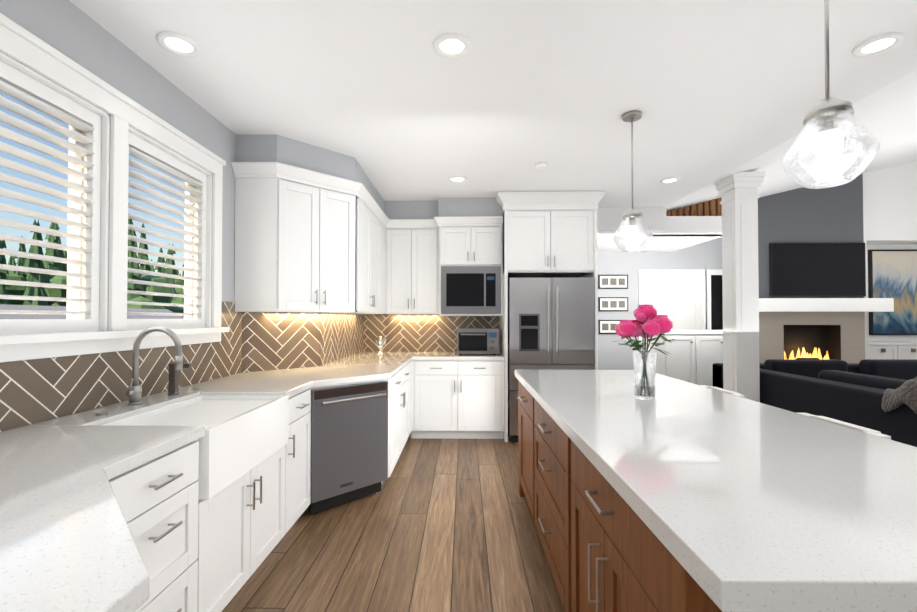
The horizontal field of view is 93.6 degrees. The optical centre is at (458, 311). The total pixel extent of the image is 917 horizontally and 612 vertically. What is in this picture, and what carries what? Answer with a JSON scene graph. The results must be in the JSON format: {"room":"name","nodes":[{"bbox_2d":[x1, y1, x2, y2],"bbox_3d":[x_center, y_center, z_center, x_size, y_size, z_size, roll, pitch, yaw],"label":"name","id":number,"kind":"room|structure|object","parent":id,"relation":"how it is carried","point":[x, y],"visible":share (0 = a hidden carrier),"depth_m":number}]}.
{"room":"kitchen","nodes":[
{"label":"kitchen","id":0,"kind":"room"},
{"bbox_2d":[0,0,238,431],"bbox_3d":[-1.749,0.011,2.097,0.150,2.700,2.581,0,-1,1],"label":"wall","id":1,"kind":"structure","parent":0,"point":[71,31],"depth_m":2.21},
{"bbox_2d":[0,13,228,362],"bbox_3d":[-1.716,-0.439,2.108,0.215,1.260,1.810,0,-1,1],"label":"window","id":2,"kind":"structure","parent":1,"relation":"in","point":[19,43],"depth_m":2.06},
{"bbox_2d":[0,60,206,334],"bbox_3d":[-1.718,-0.418,2.108,0.063,1.026,1.556,0,-1,1],"label":"window shutters","id":3,"kind":"object","parent":2,"relation":"attached to","point":[18,85],"visible":0.81,"depth_m":1.96},
{"bbox_2d":[0,301,239,431],"bbox_3d":[-1.669,0.178,2.093,0.009,0.533,2.370,0,-1,1],"label":"backsplash","id":4,"kind":"structure","parent":1,"relation":"attached to","point":[33,391],"depth_m":1.99},
{"bbox_2d":[281,312,361,369],"bbox_3d":[-1.286,0.044,4.301,0.180,2.700,2.051,0,-1,1],"label":"wall","id":5,"kind":"structure","parent":0,"point":[288,312],"depth_m":3.65},
{"bbox_2d":[240,312,319,372],"bbox_3d":[-1.415,0.234,3.484,0.420,0.461,0.480,0,-1,1],"label":"backsplash","id":6,"kind":"structure","parent":5,"relation":"attached to","point":[268,340],"depth_m":3.47},
{"bbox_2d":[232,162,363,313],"bbox_3d":[-1.255,-0.544,3.457,0.797,1.090,0.557,0,-1,1],"label":"upper cabinet","id":7,"kind":"object","parent":5,"relation":"attached to","point":[299,232],"depth_m":3.28},
{"bbox_2d":[320,313,363,365],"bbox_3d":[-1.188,0.250,4.518,0.009,0.461,1.606,0,-1,1],"label":"backsplash","id":8,"kind":"structure","parent":5,"relation":"attached to","point":[341,335],"depth_m":4.31},
{"bbox_2d":[364,190,379,313],"bbox_3d":[-1.022,-0.534,4.108,0.347,1.090,1.044,0,-1,1],"label":"upper cabinet","id":9,"kind":"object","parent":5,"relation":"attached to","point":[371,211],"depth_m":4.19},
{"bbox_2d":[380,210,391,313],"bbox_3d":[-0.981,-0.524,4.784,0.410,1.090,0.432,0,-1,1],"label":"upper cabinet","id":10,"kind":"object","parent":5,"relation":"attached to","point":[385,223],"depth_m":4.94},
{"bbox_2d":[222,433,564,611],"bbox_3d":[3.077,1.398,2.850,12.200,0.050,10.400,0,-1,1],"label":"floor","id":11,"kind":"structure","parent":0,"point":[440,525],"depth_m":2.49},
{"bbox_2d":[140,602,151,611],"bbox_3d":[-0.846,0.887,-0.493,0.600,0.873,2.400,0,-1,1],"label":"base cabinet","id":12,"kind":"object","parent":11,"relation":"on","point":[148,608],"depth_m":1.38},
{"bbox_2d":[152,490,275,611],"bbox_3d":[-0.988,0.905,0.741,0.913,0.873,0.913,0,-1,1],"label":"base cabinet","id":13,"kind":"object","parent":11,"relation":"on","point":[212,581],"depth_m":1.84},
{"bbox_2d":[276,398,295,544],"bbox_3d":[-1.294,0.925,2.073,0.620,0.873,0.862,0,-1,1],"label":"base cabinet","id":14,"kind":"object","parent":11,"relation":"on","point":[284,491],"depth_m":2.42},
{"bbox_2d":[292,398,307,525],"bbox_3d":[-1.287,0.933,2.616,0.620,0.873,0.473,0,-1,1],"label":"base cabinet","id":15,"kind":"object","parent":11,"relation":"on","point":[300,415],"depth_m":2.66},
{"bbox_2d":[308,398,391,513],"bbox_3d":[-0.958,0.949,3.082,0.854,0.853,0.595,0,-1,1],"label":"dishwasher","id":16,"kind":"object","parent":11,"relation":"on","point":[354,463],"depth_m":3.02},
{"bbox_2d":[0,352,507,611],"bbox_3d":[-0.607,0.462,1.809,2.134,0.040,6.997,0,-1,1],"label":"countertop","id":17,"kind":"structure","parent":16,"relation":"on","point":[93,518],"depth_m":1.48},
{"bbox_2d":[124,326,183,405],"bbox_3d":[-1.466,0.256,2.066,0.256,0.377,0.096,0,-1,1],"label":"faucet","id":18,"kind":"object","parent":17,"relation":"on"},
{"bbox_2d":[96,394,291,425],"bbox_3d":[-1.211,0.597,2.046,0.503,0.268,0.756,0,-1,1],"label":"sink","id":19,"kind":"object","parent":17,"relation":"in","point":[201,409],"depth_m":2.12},
{"bbox_2d":[375,336,386,354],"bbox_3d":[-0.897,0.381,4.936,0.140,0.212,0.090,0,-1,1],"label":"figurine","id":20,"kind":"object","parent":17,"relation":"on","point":[379,343],"visible":1,"depth_m":4.92},
{"bbox_2d":[457,328,498,354],"bbox_3d":[0.218,0.341,4.994,0.470,0.295,0.418,0,-1,1],"label":"toaster oven","id":21,"kind":"object","parent":17,"relation":"on","point":[477,340],"visible":0.98,"depth_m":4.83},
{"bbox_2d":[392,402,407,470],"bbox_3d":[-0.831,0.951,3.871,0.620,0.873,1.169,0,-1,1],"label":"base cabinet","id":22,"kind":"object","parent":11,"relation":"on","point":[399,409],"depth_m":3.81},
{"bbox_2d":[408,402,415,437],"bbox_3d":[-0.807,0.961,4.550,0.650,0.873,0.313,0,-1,1],"label":"base cabinet","id":23,"kind":"object","parent":11,"relation":"on","point":[411,405],"depth_m":4.68},
{"bbox_2d":[508,278,594,441],"bbox_3d":[1.002,0.520,4.894,0.904,1.765,0.732,0,-1,1],"label":"fridge","id":24,"kind":"object","parent":11,"relation":"on","point":[551,323],"visible":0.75,"depth_m":4.59},
{"bbox_2d":[517,378,718,611],"bbox_3d":[0.758,0.921,2.056,0.696,0.879,2.502,0,-1,1],"label":"kitchen island","id":25,"kind":"object","parent":11,"relation":"on","point":[602,554],"depth_m":1.46},
{"bbox_2d":[515,370,916,611],"bbox_3d":[0.928,0.455,2.001,1.015,0.050,2.700,0,-1,1],"label":"island countertop","id":26,"kind":"structure","parent":25,"relation":"on","point":[764,508],"depth_m":1.02},
{"bbox_2d":[613,304,674,399],"bbox_3d":[0.926,0.197,2.139,0.288,0.468,0.292,0,-1,1],"label":"vase","id":27,"kind":"object","parent":26,"relation":"on","point":[648,322],"visible":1,"depth_m":2.11},
{"bbox_2d":[652,330,722,386],"bbox_3d":[3.363,0.835,5.933,1.235,1.165,0.445,0,-1,1],"label":"base cabinet","id":28,"kind":"object","parent":11,"relation":"on","point":[693,356],"visible":0.42,"depth_m":5.75},
{"bbox_2d":[700,385,745,397],"bbox_3d":[1.479,0.928,2.667,0.390,0.886,0.420,0,-1,1],"label":"stool","id":29,"kind":"object","parent":11,"relation":"on","point":[729,392],"visible":0.06,"depth_m":2.64},
{"bbox_2d":[715,172,764,401],"bbox_3d":[2.805,0.021,4.284,0.310,2.745,0.310,0,-1,1],"label":"column","id":30,"kind":"structure","parent":11,"relation":"on","point":[738,191],"depth_m":4.18},
{"bbox_2d":[712,359,916,446],"bbox_3d":[4.260,0.880,2.967,2.636,0.988,4.250,0,-1,1],"label":"sofa","id":31,"kind":"object","parent":11,"relation":"on","point":[880,395],"visible":0.6,"depth_m":3.56},
{"bbox_2d":[798,413,890,439],"bbox_3d":[1.468,0.915,1.827,0.390,0.886,0.420,0,-1,1],"label":"stool","id":32,"kind":"object","parent":11,"relation":"on","point":[853,426],"visible":0.06,"depth_m":1.79},
{"bbox_2d":[868,341,916,358],"bbox_3d":[7.661,0.958,6.952,2.417,0.950,0.387,0,-1,1],"label":"cabinet","id":33,"kind":"object","parent":11,"relation":"on","point":[892,349],"visible":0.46,"depth_m":6.80},
{"bbox_2d":[69,0,916,215],"bbox_3d":[3.499,-2.164,2.722,10.950,1.668,9.550,0,-1,1],"label":"ceiling","id":34,"kind":"structure","parent":0,"point":[390,100],"depth_m":2.51},
{"bbox_2d":[156,31,200,56],"bbox_3d":[-1.393,-1.331,2.147,0.189,0.011,0.189,0,-1,-5],"label":"recessed light","id":35,"kind":"object","parent":34,"relation":"in","point":[179,44],"depth_m":2.14},
{"bbox_2d":[236,135,299,167],"bbox_3d":[-1.430,-1.205,3.477,0.450,0.226,0.538,0,-1,1],"label":"soffit","id":36,"kind":"structure","parent":34,"relation":"attached to","point":[273,148],"depth_m":3.21},
{"bbox_2d":[296,140,383,211],"bbox_3d":[-1.036,-1.194,4.271,0.316,0.226,2.136,0,-1,1],"label":"soffit","id":37,"kind":"structure","parent":34,"relation":"attached to","point":[308,156],"depth_m":3.53},
{"bbox_2d":[384,198,501,218],"bbox_3d":[-0.177,-1.181,5.110,1.353,0.226,0.436,0,-1,1],"label":"soffit","id":38,"kind":"structure","parent":34,"relation":"attached to","point":[443,207],"depth_m":4.89},
{"bbox_2d":[433,33,470,58],"bbox_3d":[-0.033,-1.331,2.160,0.189,0.011,0.189,0,-1,-5],"label":"recessed light","id":39,"kind":"object","parent":34,"relation":"in","point":[451,45],"depth_m":2.15},
{"bbox_2d":[448,176,466,182],"bbox_3d":[-0.007,-1.301,4.229,0.189,0.011,0.189,0,-1,-5],"label":"recessed light","id":40,"kind":"object","parent":34,"relation":"in","point":[455,179],"depth_m":4.23},
{"bbox_2d":[535,162,546,168],"bbox_3d":[0.733,-1.298,3.820,0.099,0.029,0.099,0,-1,-8],"label":"recessed light","id":41,"kind":"object","parent":34,"relation":"in","point":[540,165],"depth_m":3.80},
{"bbox_2d":[613,110,652,251],"bbox_3d":[1.167,-0.867,2.888,0.250,0.919,0.250,0,-1,1],"label":"pendant light","id":42,"kind":"object","parent":34,"relation":"hanging from","point":[632,216],"visible":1,"depth_m":2.85},
{"bbox_2d":[659,177,680,183],"bbox_3d":[2.094,-1.300,4.262,0.189,0.011,0.189,0,-1,-5],"label":"recessed light","id":43,"kind":"object","parent":34,"relation":"in","point":[669,180],"depth_m":4.26},
{"bbox_2d":[782,0,880,188],"bbox_3d":[1.238,-0.888,1.447,0.250,0.919,0.250,0,-1,1],"label":"pendant light","id":44,"kind":"object","parent":34,"relation":"hanging from","point":[828,114],"visible":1,"depth_m":1.41},
{"bbox_2d":[852,32,904,57],"bbox_3d":[2.097,-1.331,2.152,0.189,0.011,0.189,0,-1,-8],"label":"recessed light","id":45,"kind":"object","parent":34,"relation":"in","point":[880,44],"depth_m":2.14},
{"bbox_2d":[499,198,721,369],"bbox_3d":[1.574,-0.877,6.278,5.791,4.600,1.950,0,-1,1],"label":"wall","id":46,"kind":"structure","parent":0,"point":[671,252],"depth_m":7.07},
{"bbox_2d":[392,218,435,313],"bbox_3d":[-0.535,-0.519,5.148,0.640,1.090,0.347,0,-1,1],"label":"upper cabinet","id":47,"kind":"object","parent":46,"relation":"attached to","point":[413,240],"depth_m":4.98},
{"bbox_2d":[364,314,498,351],"bbox_3d":[-0.325,0.261,5.306,1.655,0.461,0.009,0,-1,1],"label":"backsplash","id":48,"kind":"structure","parent":46,"relation":"attached to","point":[403,332],"depth_m":5.30},
{"bbox_2d":[436,216,495,257],"bbox_3d":[0.143,-0.790,5.083,0.717,0.550,0.467,0,-1,1],"label":"upper cabinet","id":49,"kind":"object","parent":46,"relation":"attached to","point":[456,236],"depth_m":4.86},
{"bbox_2d":[436,258,503,313],"bbox_3d":[0.143,-0.285,5.069,0.717,0.616,0.480,0,-1,1],"label":"microwave","id":50,"kind":"object","parent":46,"relation":"attached to","point":[463,285],"depth_m":4.83},
{"bbox_2d":[496,191,604,277],"bbox_3d":[1.003,-0.859,4.961,1.150,0.864,0.692,0,-1,1],"label":"upper cabinet","id":51,"kind":"object","parent":46,"relation":"attached to","point":[540,234],"depth_m":4.68},
{"bbox_2d":[598,320,619,333],"bbox_3d":[2.540,0.244,7.054,0.480,0.230,0.029,0,-1,1],"label":"picture frame","id":52,"kind":"object","parent":46,"relation":"attached to","point":[605,326],"depth_m":7.04},
{"bbox_2d":[598,275,627,288],"bbox_3d":[2.540,-0.496,7.065,0.480,0.230,0.029,0,-1,1],"label":"picture frame","id":53,"kind":"object","parent":46,"relation":"attached to","point":[604,281],"depth_m":7.05},
{"bbox_2d":[598,297,627,310],"bbox_3d":[2.540,-0.126,7.059,0.480,0.230,0.029,0,-1,1],"label":"picture frame","id":54,"kind":"object","parent":46,"relation":"attached to","point":[612,303],"depth_m":7.05},
{"bbox_2d":[639,269,722,367],"bbox_3d":[3.705,0.369,7.028,1.490,2.130,0.050,0,-1,1],"label":"door frame","id":55,"kind":"structure","parent":46,"relation":"attached to","point":[687,299],"depth_m":7.05},
{"bbox_2d":[652,234,720,236],"bbox_3d":[3.022,-1.126,5.668,1.020,0.240,0.160,0,-1,1],"label":"header beam","id":56,"kind":"structure","parent":46,"relation":"attached to","point":[694,235],"depth_m":5.67},
{"bbox_2d":[666,198,720,215],"bbox_3d":[3.037,-1.627,5.670,0.950,0.758,0.070,0,-1,1],"label":"rail","id":57,"kind":"object","parent":56,"relation":"on","point":[699,209],"depth_m":5.64},
{"bbox_2d":[758,161,916,362],"bbox_3d":[6.704,-0.867,6.963,4.450,4.600,0.650,0,-1,1],"label":"wall","id":58,"kind":"structure","parent":0,"point":[875,210],"depth_m":6.67},
{"bbox_2d":[769,243,865,295],"bbox_3d":[5.520,-0.652,6.622,1.430,0.820,0.048,0,-1,1],"label":"screen","id":59,"kind":"object","parent":58,"relation":"attached to","point":[817,269],"visible":1,"depth_m":6.60},
{"bbox_2d":[759,298,893,311],"bbox_3d":[5.453,-0.104,6.521,2.020,0.200,0.238,0,-1,1],"label":"mantel shelf","id":60,"kind":"object","parent":58,"relation":"attached to","point":[826,304],"visible":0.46,"depth_m":6.40},
{"bbox_2d":[868,249,916,334],"bbox_3d":[7.441,-0.325,7.141,1.220,1.420,0.052,0,-1,1],"label":"canvas art","id":61,"kind":"object","parent":58,"relation":"attached to","point":[892,273],"visible":1,"depth_m":7.12},
{"label":"outside","id":62,"kind":"structure","parent":0,"visible":0},
{"bbox_3d":[-80.750,4.988,20.870,158.100,0.100,280.000,0,-1,1],"label":"ground","id":63,"kind":"structure","parent":62,"visible":0},
{"bbox_2d":[0,304,183,318],"bbox_3d":[-21.271,2.127,3.150,27.500,5.100,39.000,0,-1,1],"label":"roofs","id":64,"kind":"structure","parent":63,"relation":"on","point":[31,316],"depth_m":15.70},
{"bbox_2d":[0,219,183,316],"bbox_3d":[-58.084,-6.460,25.146,74.719,22.918,193.490,0,-1,1],"label":"trees","id":65,"kind":"object","parent":63,"relation":"on","point":[5,289],"visible":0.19,"depth_m":34.01}
]}

